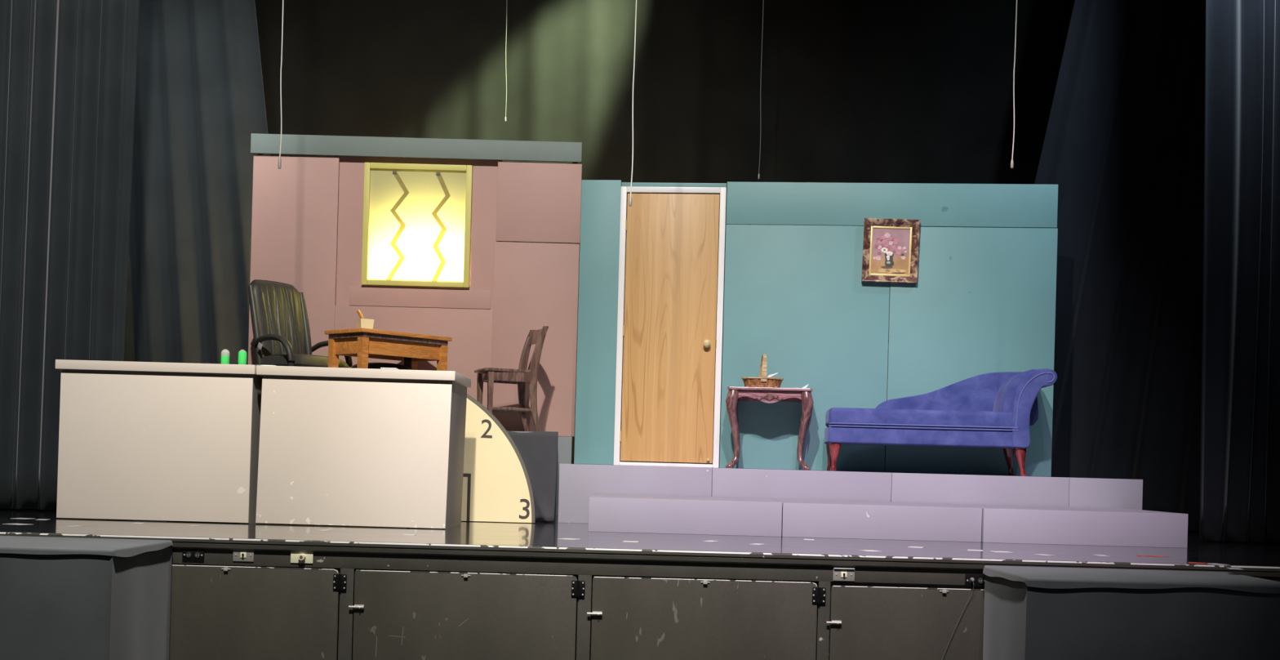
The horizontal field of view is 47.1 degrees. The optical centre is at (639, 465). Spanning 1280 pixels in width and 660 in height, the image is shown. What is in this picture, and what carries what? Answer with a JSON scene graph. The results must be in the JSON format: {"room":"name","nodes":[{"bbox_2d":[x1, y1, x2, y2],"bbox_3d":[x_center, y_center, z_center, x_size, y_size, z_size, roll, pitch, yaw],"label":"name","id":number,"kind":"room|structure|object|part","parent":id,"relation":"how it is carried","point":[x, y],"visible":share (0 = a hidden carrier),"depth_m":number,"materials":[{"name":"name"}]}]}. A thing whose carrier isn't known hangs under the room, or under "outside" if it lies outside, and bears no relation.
{"room":"event venue","nodes":[
{"label":"event venue","id":0,"kind":"room"},
{"bbox_2d":[278,0,284,168],"bbox_3d":[-2.162,-3.835,9.000,0.038,4.039,0.020,2,0,0],"label":"microphone","id":1,"kind":"object","parent":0,"point":[279,158],"visible":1,"depth_m":9.00,"materials":[{"name":"metal"}]},
{"bbox_2d":[248,133,582,436],"bbox_3d":[-1.771,-1.409,11.520,2.585,2.292,0.130,2,0,0],"label":"wall","id":2,"kind":"structure","parent":0,"point":[307,220],"depth_m":11.49,"materials":[{"name":"pink paint"}]},
{"bbox_3d":[-2.716,-1.354,11.498,0.669,2.132,0.025,2,0,0],"label":"panel","id":3,"kind":"part","parent":2,"relation":"part of","materials":[{"name":"pink paint"}]},
{"bbox_3d":[-1.783,-0.750,11.504,1.242,0.975,0.020,2,0,0],"label":"panel","id":4,"kind":"part","parent":2,"relation":"part of","materials":[{"name":"pink paint"}]},
{"bbox_2d":[360,162,472,288],"bbox_3d":[-1.746,-1.882,11.509,0.843,0.955,0.042,2,0,0],"label":"window","id":5,"kind":"structure","parent":2,"relation":"in","point":[416,224],"depth_m":11.51,"materials":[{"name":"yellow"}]},
{"bbox_3d":[-2.145,-1.893,11.509,0.045,0.955,0.042,2,0,0],"label":"frame","id":6,"kind":"part","parent":5,"relation":"part of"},
{"bbox_3d":[-1.758,-1.424,11.509,0.753,0.038,0.042,2,0,0],"label":"frame","id":7,"kind":"part","parent":5,"relation":"part of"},
{"bbox_3d":[-1.734,-2.337,11.509,0.753,0.045,0.042,2,0,0],"label":"frame","id":8,"kind":"part","parent":5,"relation":"part of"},
{"bbox_3d":[-1.347,-1.871,11.509,0.045,0.955,0.042,2,0,0],"label":"frame","id":9,"kind":"part","parent":5,"relation":"part of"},
{"bbox_3d":[-0.826,-0.990,11.501,0.665,1.506,0.022,2,0,0],"label":"panel","id":10,"kind":"part","parent":2,"relation":"part of","materials":[{"name":"pink paint"}]},
{"bbox_3d":[-0.789,-2.058,11.495,0.657,0.621,0.030,2,0,0],"label":"panel","id":11,"kind":"part","parent":2,"relation":"part of","materials":[{"name":"pink paint"}]},
{"bbox_2d":[504,0,506,121],"bbox_3d":[-1.106,-4.353,12.300,0.054,2.946,0.016,2,0,0],"label":"microphone","id":12,"kind":"object","parent":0,"point":[506,0],"visible":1,"depth_m":12.30,"materials":[{"name":"metal"}]},
{"bbox_2d":[628,0,636,206],"bbox_3d":[0.002,-3.673,8.800,0.024,4.245,0.019,2,0,0],"label":"microphone","id":13,"kind":"object","parent":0,"point":[630,197],"visible":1,"depth_m":8.80,"materials":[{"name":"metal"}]},
{"bbox_2d":[0,508,1279,568],"bbox_3d":[-0.012,0.455,10.413,14.000,0.101,7.174,2,0,0],"label":"floor","id":14,"kind":"structure","parent":0,"point":[547,533],"depth_m":8.02,"materials":[{"name":"black wood"}]},
{"bbox_2d":[0,0,139,509],"bbox_3d":[-4.247,-2.817,9.666,1.982,6.188,0.153,2,0,0],"label":"curtain","id":15,"kind":"object","parent":14,"relation":"on","point":[68,68],"visible":0.85,"depth_m":9.65,"materials":[{"name":"black fabric"}]},
{"bbox_2d":[55,359,262,523],"bbox_3d":[-2.866,-0.141,9.059,1.176,0.938,0.822,2,0,0],"label":"desk unit","id":16,"kind":"object","parent":14,"relation":"on","point":[138,440],"visible":0.81,"depth_m":8.67,"materials":[{"name":"paint"}]},
{"bbox_3d":[-3.421,-0.128,9.059,0.024,0.882,0.742,2,0,0],"label":"panel","id":17,"kind":"part","parent":16,"relation":"part of","materials":[{"name":"grey paint"}]},
{"bbox_3d":[-2.852,-0.504,8.701,1.092,0.099,0.018,2,0,0],"label":"rail","id":18,"kind":"part","parent":16,"relation":"part of","materials":[{"name":"grey paint"}]},
{"bbox_3d":[-2.307,-0.098,9.059,0.024,0.882,0.742,2,0,0],"label":"panel","id":19,"kind":"part","parent":16,"relation":"part of","materials":[{"name":"grey paint"}]},
{"bbox_3d":[-2.464,-0.601,8.810,0.420,0.004,0.180,2,0,0],"label":"placemat","id":20,"kind":"object","parent":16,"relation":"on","visible":0},
{"bbox_2d":[220,348,230,364],"bbox_3d":[-2.478,-0.651,8.780,0.051,0.093,0.051,2,0,0],"label":"bottle","id":21,"kind":"object","parent":20,"relation":"on","point":[225,353],"visible":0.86,"depth_m":8.76,"materials":[{"name":"plastic"}]},
{"bbox_2d":[237,349,247,364],"bbox_3d":[-2.375,-0.648,8.780,0.051,0.093,0.051,2,0,0],"label":"bottle","id":22,"kind":"object","parent":20,"relation":"on","point":[242,353],"visible":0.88,"depth_m":8.76,"materials":[{"name":"plastic"}]},
{"bbox_2d":[124,0,270,364],"bbox_3d":[-4.093,-2.912,12.048,2.854,6.388,0.086,2,0,0],"label":"curtain","id":23,"kind":"object","parent":14,"relation":"on","point":[200,102],"visible":0.3,"depth_m":12.05,"materials":[{"name":"black fabric"}]},
{"bbox_2d":[255,364,471,528],"bbox_3d":[-1.684,-0.107,9.049,1.169,0.934,0.822,2,0,0],"label":"desk unit","id":24,"kind":"object","parent":14,"relation":"on","point":[338,446],"visible":1,"depth_m":8.66,"materials":[{"name":"paint"}]},
{"bbox_3d":[-2.236,-0.096,9.049,0.034,0.878,0.742,2,0,0],"label":"panel","id":25,"kind":"part","parent":24,"relation":"part of","materials":[{"name":"grey paint"}]},
{"bbox_3d":[-1.669,-0.468,8.691,1.077,0.099,0.018,2,0,0],"label":"rail","id":26,"kind":"part","parent":24,"relation":"part of","materials":[{"name":"grey paint"}]},
{"bbox_2d":[380,367,398,368],"bbox_3d":[-1.485,-0.575,8.710,0.095,0.006,0.080,2,0,0],"label":"paper sheet","id":27,"kind":"object","parent":24,"relation":"on","point":[380,367],"visible":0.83,"depth_m":8.67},
{"bbox_3d":[-1.138,-0.063,9.049,0.034,0.878,0.742,2,0,0],"label":"panel","id":28,"kind":"part","parent":24,"relation":"part of","materials":[{"name":"grey paint"}]},
{"bbox_2d":[461,393,535,522],"bbox_3d":[-1.691,-0.144,9.880,2.000,1.000,0.049,2,0,0],"label":"disc","id":29,"kind":"object","parent":14,"relation":"on","point":[497,486],"visible":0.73,"depth_m":9.86,"materials":[{"name":"beige paint"}]},
{"bbox_2d":[513,431,572,521],"bbox_3d":[-1.894,0.044,10.960,2.715,0.620,1.680,2,0,0],"label":"platform","id":30,"kind":"object","parent":14,"relation":"on","point":[564,442],"visible":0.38,"depth_m":11.46,"materials":[{"name":"wood"}]},
{"bbox_2d":[248,279,352,368],"bbox_3d":[-2.541,-0.835,10.919,0.665,1.102,0.623,2,0,37],"label":"office chair","id":31,"kind":"object","parent":30,"relation":"on","point":[280,323],"visible":0.77,"depth_m":10.94,"materials":[{"name":"black leather"}]},
{"bbox_3d":[-2.668,-0.820,10.666,0.460,0.273,0.060,2,0,37],"label":"armrest","id":32,"kind":"part","parent":31,"relation":"part of","materials":[{"name":"black leather"}]},
{"bbox_3d":[-2.499,-0.745,10.882,0.500,0.145,0.500,2,0,37],"label":"seat","id":33,"kind":"part","parent":31,"relation":"part of","materials":[{"name":"black leather"}]},
{"bbox_3d":[-2.338,-0.811,11.106,0.460,0.273,0.060,2,0,37],"label":"armrest","id":34,"kind":"part","parent":31,"relation":"part of","materials":[{"name":"black leather"}]},
{"bbox_2d":[351,356,412,369],"bbox_3d":[-1.960,-0.569,11.100,0.470,0.597,0.412,2,0,0],"label":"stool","id":35,"kind":"object","parent":30,"relation":"on","point":[407,365],"visible":0.2,"depth_m":10.98,"materials":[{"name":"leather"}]},
{"bbox_3d":[-1.955,-0.745,11.100,0.470,0.065,0.400,2,0,0],"label":"seat","id":36,"kind":"part","parent":35,"relation":"part of","materials":[{"name":"black leather"}]},
{"bbox_3d":[-1.759,-0.787,11.140,0.060,0.150,0.020,2,0,0],"label":"post","id":37,"kind":"part","parent":35,"relation":"part of","materials":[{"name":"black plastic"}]},
{"bbox_2d":[324,327,452,370],"bbox_3d":[-1.872,-0.621,10.909,0.455,0.712,0.830,2,0,43],"label":"wooden table","id":38,"kind":"object","parent":30,"relation":"on","point":[363,344],"visible":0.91,"depth_m":10.73,"materials":[{"name":"brown wood"}]},
{"bbox_3d":[-2.250,-0.600,10.761,0.058,0.650,0.058,2,0,43],"label":"leg","id":39,"kind":"part","parent":38,"relation":"part of","materials":[{"name":"brown wood"}]},
{"bbox_3d":[-1.990,-0.593,10.521,0.058,0.650,0.058,2,0,43],"label":"leg","id":40,"kind":"part","parent":38,"relation":"part of","materials":[{"name":"brown wood"}]},
{"bbox_2d":[356,318,373,328],"bbox_3d":[-1.986,-1.019,10.620,0.100,0.076,0.100,2,0,-29],"label":"cup","id":41,"kind":"object","parent":38,"relation":"on","point":[361,322],"visible":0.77,"depth_m":10.58,"materials":[{"name":"paint"}]},
{"bbox_2d":[356,309,364,318],"bbox_3d":[-2.014,-1.059,10.620,0.071,0.133,0.046,2,0,0],"label":"wooden stick","id":42,"kind":"object","parent":41,"relation":"in","point":[358,311],"visible":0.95,"depth_m":10.60,"materials":[{"name":"brown wood"}]},
{"bbox_3d":[-1.863,-0.931,10.909,0.411,0.033,0.786,2,0,43],"label":"under moulding","id":43,"kind":"part","parent":38,"relation":"part of","materials":[{"name":"brown wood"}]},
{"bbox_3d":[-1.755,-0.587,11.298,0.058,0.650,0.058,2,0,43],"label":"leg","id":44,"kind":"part","parent":38,"relation":"part of","materials":[{"name":"brown wood"}]},
{"bbox_3d":[-1.495,-0.580,11.057,0.058,0.650,0.058,2,0,43],"label":"leg","id":45,"kind":"part","parent":38,"relation":"part of","materials":[{"name":"brown wood"}]},
{"bbox_2d":[474,325,548,431],"bbox_3d":[-0.976,-0.641,10.990,0.479,0.800,0.390,2,0,-20],"label":"wooden chair","id":46,"kind":"object","parent":30,"relation":"on","point":[521,375],"visible":0.98,"depth_m":10.87,"materials":[{"name":"brown wood"}]},
{"bbox_3d":[-1.209,-0.472,11.078,0.042,0.450,0.042,2,0,-20],"label":"leg","id":47,"kind":"part","parent":46,"relation":"part of","materials":[{"name":"brown wood"}]},
{"bbox_3d":[-1.100,-0.469,10.777,0.042,0.450,0.042,2,0,-20],"label":"leg","id":48,"kind":"part","parent":46,"relation":"part of","materials":[{"name":"brown wood"}]},
{"bbox_3d":[-1.011,-0.704,10.977,0.399,0.022,0.388,2,0,-20],"label":"seat","id":49,"kind":"part","parent":46,"relation":"part of","materials":[{"name":"brown wood"}]},
{"bbox_3d":[-0.870,-0.638,11.207,0.132,0.800,0.054,2,0,-20],"label":"post","id":50,"kind":"part","parent":46,"relation":"part of","materials":[{"name":"brown wood"}]},
{"bbox_3d":[-0.767,-0.974,11.062,0.051,0.107,0.344,2,0,-20],"label":"rail","id":51,"kind":"part","parent":46,"relation":"part of","materials":[{"name":"brown wood"}]},
{"bbox_3d":[-0.755,-0.635,10.891,0.132,0.800,0.054,2,0,-20],"label":"post","id":52,"kind":"part","parent":46,"relation":"part of","materials":[{"name":"brown wood"}]},
{"bbox_2d":[506,430,558,520],"bbox_3d":[-1.885,0.037,10.069,2.634,0.613,0.054,2,0,0],"label":"cloth","id":53,"kind":"object","parent":30,"relation":"attached to","point":[538,450],"visible":0.11,"depth_m":10.08,"materials":[{"name":"grey fabric"}]},
{"bbox_2d":[557,463,712,523],"bbox_3d":[-0.034,0.202,10.710,1.051,0.406,1.220,2,0,0],"label":"platform","id":54,"kind":"object","parent":14,"relation":"on","point":[578,482],"visible":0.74,"depth_m":10.10,"materials":[{"name":"purple paint"}]},
{"bbox_2d":[254,0,1075,474],"bbox_3d":[0.084,-3.099,12.748,13.006,6.988,0.042,2,0,0],"label":"curtain","id":55,"kind":"object","parent":14,"relation":"on","point":[852,91],"visible":0.18,"depth_m":12.74,"materials":[{"name":"black fabric"}]},
{"bbox_2d":[587,493,782,536],"bbox_3d":[0.274,0.310,9.489,1.170,0.208,1.198,2,0,0],"label":"platform","id":56,"kind":"object","parent":14,"relation":"on","point":[614,513],"visible":1,"depth_m":8.89,"materials":[{"name":"purple paint"}]},
{"bbox_2d":[711,467,891,501],"bbox_3d":[1.109,0.233,10.710,1.232,0.406,1.220,2,0,0],"label":"platform","id":57,"kind":"object","parent":14,"relation":"on","point":[726,482],"visible":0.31,"depth_m":10.10,"materials":[{"name":"purple paint"}]},
{"bbox_2d":[725,386,813,470],"bbox_3d":[0.952,-0.272,10.846,0.639,0.595,0.348,2,0,6],"label":"console table","id":58,"kind":"object","parent":57,"relation":"on","point":[735,393],"visible":1,"depth_m":10.71,"materials":[{"name":"brown wood"}]},
{"bbox_3d":[0.676,-0.269,10.748,0.110,0.574,0.100,2,0,6],"label":"cabriole leg","id":59,"kind":"part","parent":58,"relation":"part of","materials":[{"name":"brown wood"}]},
{"bbox_3d":[0.701,-0.268,10.995,0.110,0.574,0.100,2,0,6],"label":"cabriole leg","id":60,"kind":"part","parent":58,"relation":"part of","materials":[{"name":"brown wood"}]},
{"bbox_2d":[741,353,783,387],"bbox_3d":[0.905,-0.697,10.835,0.312,0.252,0.243,2,0,0],"label":"basket","id":61,"kind":"object","parent":58,"relation":"on","point":[762,380],"visible":0.81,"depth_m":10.74,"materials":[{"name":"brown wicker"}]},
{"bbox_3d":[0.906,-0.719,10.835,0.042,0.208,0.234,2,0,0],"label":"handle","id":62,"kind":"part","parent":61,"relation":"part of","materials":[{"name":"brown wicker"}]},
{"bbox_3d":[1.227,-0.254,10.943,0.110,0.574,0.100,2,0,6],"label":"cabriole leg","id":63,"kind":"part","parent":58,"relation":"part of","materials":[{"name":"brown wood"}]},
{"bbox_3d":[1.203,-0.254,10.696,0.110,0.574,0.100,2,0,6],"label":"cabriole leg","id":64,"kind":"part","parent":58,"relation":"part of","materials":[{"name":"brown wood"}]},
{"bbox_2d":[767,497,982,542],"bbox_3d":[1.465,0.343,9.489,1.205,0.206,1.198,2,0,0],"label":"platform","id":65,"kind":"object","parent":14,"relation":"on","point":[801,517],"visible":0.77,"depth_m":8.89,"materials":[{"name":"purple paint"}]},
{"bbox_2d":[890,472,1069,506],"bbox_3d":[2.337,0.267,10.710,1.220,0.406,1.220,2,0,0],"label":"platform","id":66,"kind":"object","parent":14,"relation":"on","point":[905,486],"visible":0.42,"depth_m":10.10,"materials":[{"name":"purple paint"}]},
{"bbox_2d":[824,368,1057,475],"bbox_3d":[2.124,-0.331,10.508,1.567,0.777,0.555,2,0,4],"label":"chaise","id":67,"kind":"object","parent":66,"relation":"on","point":[991,410],"visible":1,"depth_m":10.27,"materials":[{"name":"fabric"}]},
{"bbox_3d":[1.403,-0.061,10.780,0.079,0.198,0.079,2,0,4],"label":"leg","id":68,"kind":"part","parent":67,"relation":"part of","materials":[{"name":"red wood"}]},
{"bbox_3d":[1.373,-0.062,10.351,0.079,0.198,0.079,2,0,4],"label":"leg","id":69,"kind":"part","parent":67,"relation":"part of","materials":[{"name":"red wood"}]},
{"bbox_3d":[2.031,-0.200,10.522,1.384,0.115,0.540,2,0,4],"label":"rail","id":70,"kind":"part","parent":67,"relation":"part of","materials":[{"name":"blue fabric"}]},
{"bbox_2d":[825,407,1013,429],"bbox_3d":[1.985,-0.327,10.492,1.289,0.131,0.486,2,0,4],"label":"seat cushion","id":71,"kind":"object","parent":67,"relation":"on","point":[836,418],"depth_m":10.26,"materials":[{"name":"blue fabric"}]},
{"bbox_3d":[2.684,-0.026,10.692,0.086,0.198,0.079,2,0,4],"label":"leg","id":72,"kind":"part","parent":67,"relation":"part of","materials":[{"name":"red wood"}]},
{"bbox_3d":[2.655,-0.027,10.263,0.086,0.198,0.079,2,0,4],"label":"leg","id":73,"kind":"part","parent":67,"relation":"part of","materials":[{"name":"red wood"}]},
{"bbox_3d":[2.757,-0.397,10.468,0.302,0.557,0.548,2,0,4],"label":"scrolled arm","id":74,"kind":"part","parent":67,"relation":"part of","materials":[{"name":"blue fabric"}]},
{"bbox_2d":[944,502,1187,547],"bbox_3d":[2.687,0.376,9.474,1.233,0.206,1.228,2,0,0],"label":"platform","id":75,"kind":"object","parent":14,"relation":"on","point":[1001,523],"visible":0.78,"depth_m":8.86,"materials":[{"name":"purple paint"}]},
{"bbox_2d":[978,0,1205,530],"bbox_3d":[4.149,-2.638,11.598,3.068,6.289,0.091,2,0,0],"label":"curtain","id":76,"kind":"object","parent":14,"relation":"on","point":[1123,146],"visible":0.53,"depth_m":11.60,"materials":[{"name":"black fabric"}]},
{"bbox_2d":[1068,477,1142,509],"bbox_3d":[3.200,0.290,10.710,0.505,0.406,1.220,2,0,0],"label":"platform","id":77,"kind":"object","parent":14,"relation":"on","point":[1127,493],"visible":0.35,"depth_m":10.10,"materials":[{"name":"purple paint"}]},
{"bbox_2d":[1199,0,1279,542],"bbox_3d":[4.696,-2.623,9.795,1.975,6.288,0.156,2,0,0],"label":"curtain","id":78,"kind":"object","parent":14,"relation":"on","point":[1240,479],"visible":1,"depth_m":9.78,"materials":[{"name":"black fabric"}]},
{"bbox_2d":[171,547,1279,659],"bbox_3d":[-0.026,0.967,7.190,14.000,1.018,0.200,2,0,0],"label":"frame","id":79,"kind":"structure","parent":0,"point":[348,563],"depth_m":7.09,"materials":[{"name":"black paint"}]},
{"bbox_2d":[182,547,204,561],"bbox_3d":[-2.154,0.430,7.085,0.105,0.062,0.011,2,0,0],"label":"wall outlet","id":80,"kind":"object","parent":79,"relation":"attached to","point":[188,554],"visible":1,"depth_m":7.08,"materials":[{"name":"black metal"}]},
{"bbox_2d":[186,551,191,557],"bbox_3d":[-2.175,0.429,7.082,0.028,0.028,0.004,2,0,0],"label":"receptacle","id":81,"kind":"object","parent":80,"relation":"attached to","point":[188,554],"depth_m":7.08,"materials":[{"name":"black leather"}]},
{"bbox_2d":[194,551,199,557],"bbox_3d":[-2.133,0.430,7.082,0.028,0.028,0.004,2,0,0],"label":"receptacle","id":82,"kind":"object","parent":80,"relation":"attached to","point":[197,554],"depth_m":7.08,"materials":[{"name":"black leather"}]},
{"bbox_2d":[232,548,253,561],"bbox_3d":[-1.912,0.429,7.080,0.100,0.063,0.020,2,0,0],"label":"switch plate","id":83,"kind":"object","parent":79,"relation":"attached to","point":[239,554],"visible":1,"depth_m":7.08,"materials":[{"name":"metal"}]},
{"bbox_2d":[168,564,346,659],"bbox_3d":[-1.999,0.917,7.089,1.148,0.866,0.053,2,0,0],"label":"door","id":84,"kind":"structure","parent":79,"relation":"in","point":[218,612],"depth_m":7.09,"materials":[{"name":"black paint"}]},
{"bbox_2d":[290,551,313,563],"bbox_3d":[-1.631,0.437,7.075,0.108,0.064,0.030,2,0,0],"label":"plate","id":85,"kind":"object","parent":79,"relation":"attached to","point":[304,557],"visible":1,"depth_m":7.08,"materials":[{"name":"beige plastic"}]},
{"bbox_3d":[-1.629,0.439,7.073,0.038,0.038,0.022,2,0,0],"label":"dimmer knob","id":86,"kind":"part","parent":85,"relation":"part of","materials":[{"name":"beige plastic"}]},
{"bbox_3d":[-1.426,0.966,7.105,0.066,0.943,0.030,2,0,0],"label":"post","id":87,"kind":"part","parent":79,"relation":"part of","materials":[{"name":"black paint"}]},
{"bbox_2d":[348,568,585,659],"bbox_3d":[-0.843,0.948,7.089,1.133,0.866,0.053,2,0,0],"label":"door","id":88,"kind":"structure","parent":79,"relation":"in","point":[398,615],"depth_m":7.09,"materials":[{"name":"black paint"}]},
{"bbox_3d":[-0.278,0.997,7.105,0.065,0.943,0.030,2,0,0],"label":"post","id":89,"kind":"part","parent":79,"relation":"part of","materials":[{"name":"black paint"}]},
{"bbox_2d":[0,531,1279,577],"bbox_3d":[-0.012,0.430,7.099,14.000,0.055,0.061,2,0,0],"label":"trim","id":90,"kind":"structure","parent":79,"relation":"attached to","point":[187,542],"depth_m":7.07,"materials":[{"name":"black paint"}]},
{"bbox_2d":[586,575,826,659],"bbox_3d":[0.311,0.980,7.089,1.146,0.865,0.053,2,0,0],"label":"door","id":91,"kind":"structure","parent":79,"relation":"in","point":[633,618],"depth_m":7.09,"materials":[{"name":"black paint"}]},
{"bbox_3d":[0.879,1.029,7.105,0.057,0.943,0.030,2,0,0],"label":"post","id":92,"kind":"part","parent":79,"relation":"part of","materials":[{"name":"black paint"}]},
{"bbox_2d":[832,567,854,580],"bbox_3d":[0.983,0.523,7.080,0.104,0.063,0.020,2,0,0],"label":"switch plate","id":93,"kind":"object","parent":79,"relation":"attached to","point":[839,573],"visible":1,"depth_m":7.08,"materials":[{"name":"metal"}]},
{"bbox_2d":[826,584,984,659],"bbox_3d":[1.463,1.018,7.089,1.145,0.853,0.053,2,0,0],"label":"door","id":94,"kind":"structure","parent":79,"relation":"in","point":[866,622],"depth_m":7.09,"materials":[{"name":"black paint"}]},
{"bbox_2d":[964,573,985,586],"bbox_3d":[1.621,0.553,7.085,0.105,0.062,0.011,2,0,0],"label":"wall outlet","id":95,"kind":"object","parent":79,"relation":"attached to","point":[979,581],"visible":0.84,"depth_m":7.08,"materials":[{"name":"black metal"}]},
{"bbox_2d":[942,577,974,659],"bbox_3d":[1.476,1.024,7.063,0.246,0.978,0.039,2,0,-7],"label":"power cord","id":96,"kind":"object","parent":95,"relation":"hanging from","point":[972,579],"visible":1,"depth_m":7.08,"materials":[{"name":"rubber"}]},
{"bbox_2d":[977,577,983,582],"bbox_3d":[1.642,0.554,7.082,0.028,0.028,0.004,2,0,0],"label":"receptacle","id":97,"kind":"object","parent":95,"relation":"attached to","point":[980,580],"depth_m":7.08,"materials":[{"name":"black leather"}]},
{"bbox_2d":[757,0,764,179],"bbox_3d":[0.986,-4.014,11.600,0.017,3.510,0.016,2,0,0],"label":"microphone","id":98,"kind":"object","parent":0,"point":[758,175],"visible":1,"depth_m":11.60,"materials":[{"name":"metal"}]},
{"bbox_2d":[573,179,1057,476],"bbox_3d":[1.297,-1.049,11.051,3.556,2.165,0.067,2,0,6],"label":"wall","id":99,"kind":"structure","parent":0,"point":[982,300],"depth_m":11.00,"materials":[{"name":"teal paint"}]},
{"bbox_3d":[-0.322,-1.093,11.195,0.304,2.165,0.020,2,0,6],"label":"panel","id":100,"kind":"part","parent":99,"relation":"part of","materials":[{"name":"teal paint"}]},
{"bbox_2d":[613,186,726,467],"bbox_3d":[0.226,-1.051,11.119,0.799,2.114,0.124,2,0,6],"label":"door","id":101,"kind":"structure","parent":99,"relation":"in","point":[673,239],"depth_m":11.12,"materials":[{"name":"brown wood"}]},
{"bbox_3d":[-0.147,-1.061,11.181,0.046,2.114,0.072,2,0,6],"label":"frame","id":102,"kind":"part","parent":101,"relation":"part of","materials":[{"name":"white paint"}]},
{"bbox_3d":[0.200,-0.008,11.145,0.707,0.026,0.072,2,0,6],"label":"frame","id":103,"kind":"part","parent":101,"relation":"part of","materials":[{"name":"white paint"}]},
{"bbox_3d":[0.256,-2.086,11.145,0.707,0.044,0.072,2,0,6],"label":"frame","id":104,"kind":"part","parent":101,"relation":"part of","materials":[{"name":"white paint"}]},
{"bbox_3d":[0.502,-0.921,11.060,0.060,0.060,0.062,2,0,6],"label":"knob","id":105,"kind":"part","parent":101,"relation":"part of","materials":[{"name":"gold metal"}]},
{"bbox_3d":[0.603,-1.041,11.107,0.046,2.114,0.072,2,0,6],"label":"frame","id":106,"kind":"part","parent":101,"relation":"part of","materials":[{"name":"white paint"}]},
{"bbox_3d":[0.257,-2.128,11.143,0.799,0.032,0.016,2,0,6],"label":"panel","id":107,"kind":"part","parent":99,"relation":"part of","materials":[{"name":"teal paint"}]},
{"bbox_3d":[1.239,-0.886,11.039,1.234,1.836,0.022,2,0,6],"label":"panel","id":108,"kind":"part","parent":99,"relation":"part of","materials":[{"name":"teal paint"}]},
{"bbox_2d":[861,217,919,284],"bbox_3d":[1.866,-1.598,10.938,0.408,0.472,0.047,3,0,6],"label":"framed painting","id":109,"kind":"object","parent":99,"relation":"attached to","point":[891,246],"visible":1,"depth_m":10.95,"materials":[{"name":"brown wood"}]},
{"bbox_3d":[1.689,-1.606,10.956,0.052,0.472,0.047,3,0,6],"label":"frame","id":110,"kind":"part","parent":109,"relation":"part of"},
{"bbox_3d":[1.856,-1.388,10.938,0.408,0.052,0.047,3,0,6],"label":"frame","id":111,"kind":"part","parent":109,"relation":"part of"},
{"bbox_3d":[1.876,-1.808,10.938,0.408,0.052,0.047,3,0,6],"label":"frame","id":112,"kind":"part","parent":109,"relation":"part of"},
{"bbox_3d":[2.043,-1.589,10.921,0.052,0.472,0.047,3,0,6],"label":"frame","id":113,"kind":"part","parent":109,"relation":"part of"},
{"bbox_3d":[1.870,-1.950,10.980,2.444,0.320,0.020,2,0,6],"label":"panel","id":114,"kind":"part","parent":99,"relation":"part of","materials":[{"name":"teal paint"}]},
{"bbox_3d":[2.458,-0.851,10.916,1.211,1.833,0.027,2,0,6],"label":"panel","id":115,"kind":"part","parent":99,"relation":"part of","materials":[{"name":"teal paint"}]},
{"bbox_2d":[1010,0,1017,168],"bbox_3d":[2.282,-3.756,8.800,0.020,3.956,0.019,2,0,0],"label":"microphone","id":116,"kind":"object","parent":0,"point":[1011,161],"visible":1,"depth_m":8.80,"materials":[{"name":"metal"}]},
{"bbox_3d":[-0.042,1.525,2.685,14.000,0.100,9.370,2,0,0],"label":"floor","id":117,"kind":"structure","parent":0,"visible":0},
{"bbox_2d":[0,535,172,659],"bbox_3d":[-2.870,0.867,6.661,1.242,1.054,0.800,2,0,0],"label":"cloth riser","id":118,"kind":"object","parent":117,"relation":"on","point":[61,597],"visible":1,"depth_m":6.28,"materials":[{"name":"black fabric"}]},
{"bbox_2d":[982,564,1279,659],"bbox_3d":[2.220,1.013,6.661,1.180,1.040,0.800,2,0,0],"label":"cloth riser","id":119,"kind":"object","parent":117,"relation":"on","point":[1030,612],"visible":1,"depth_m":6.28,"materials":[{"name":"black fabric"}]}
]}

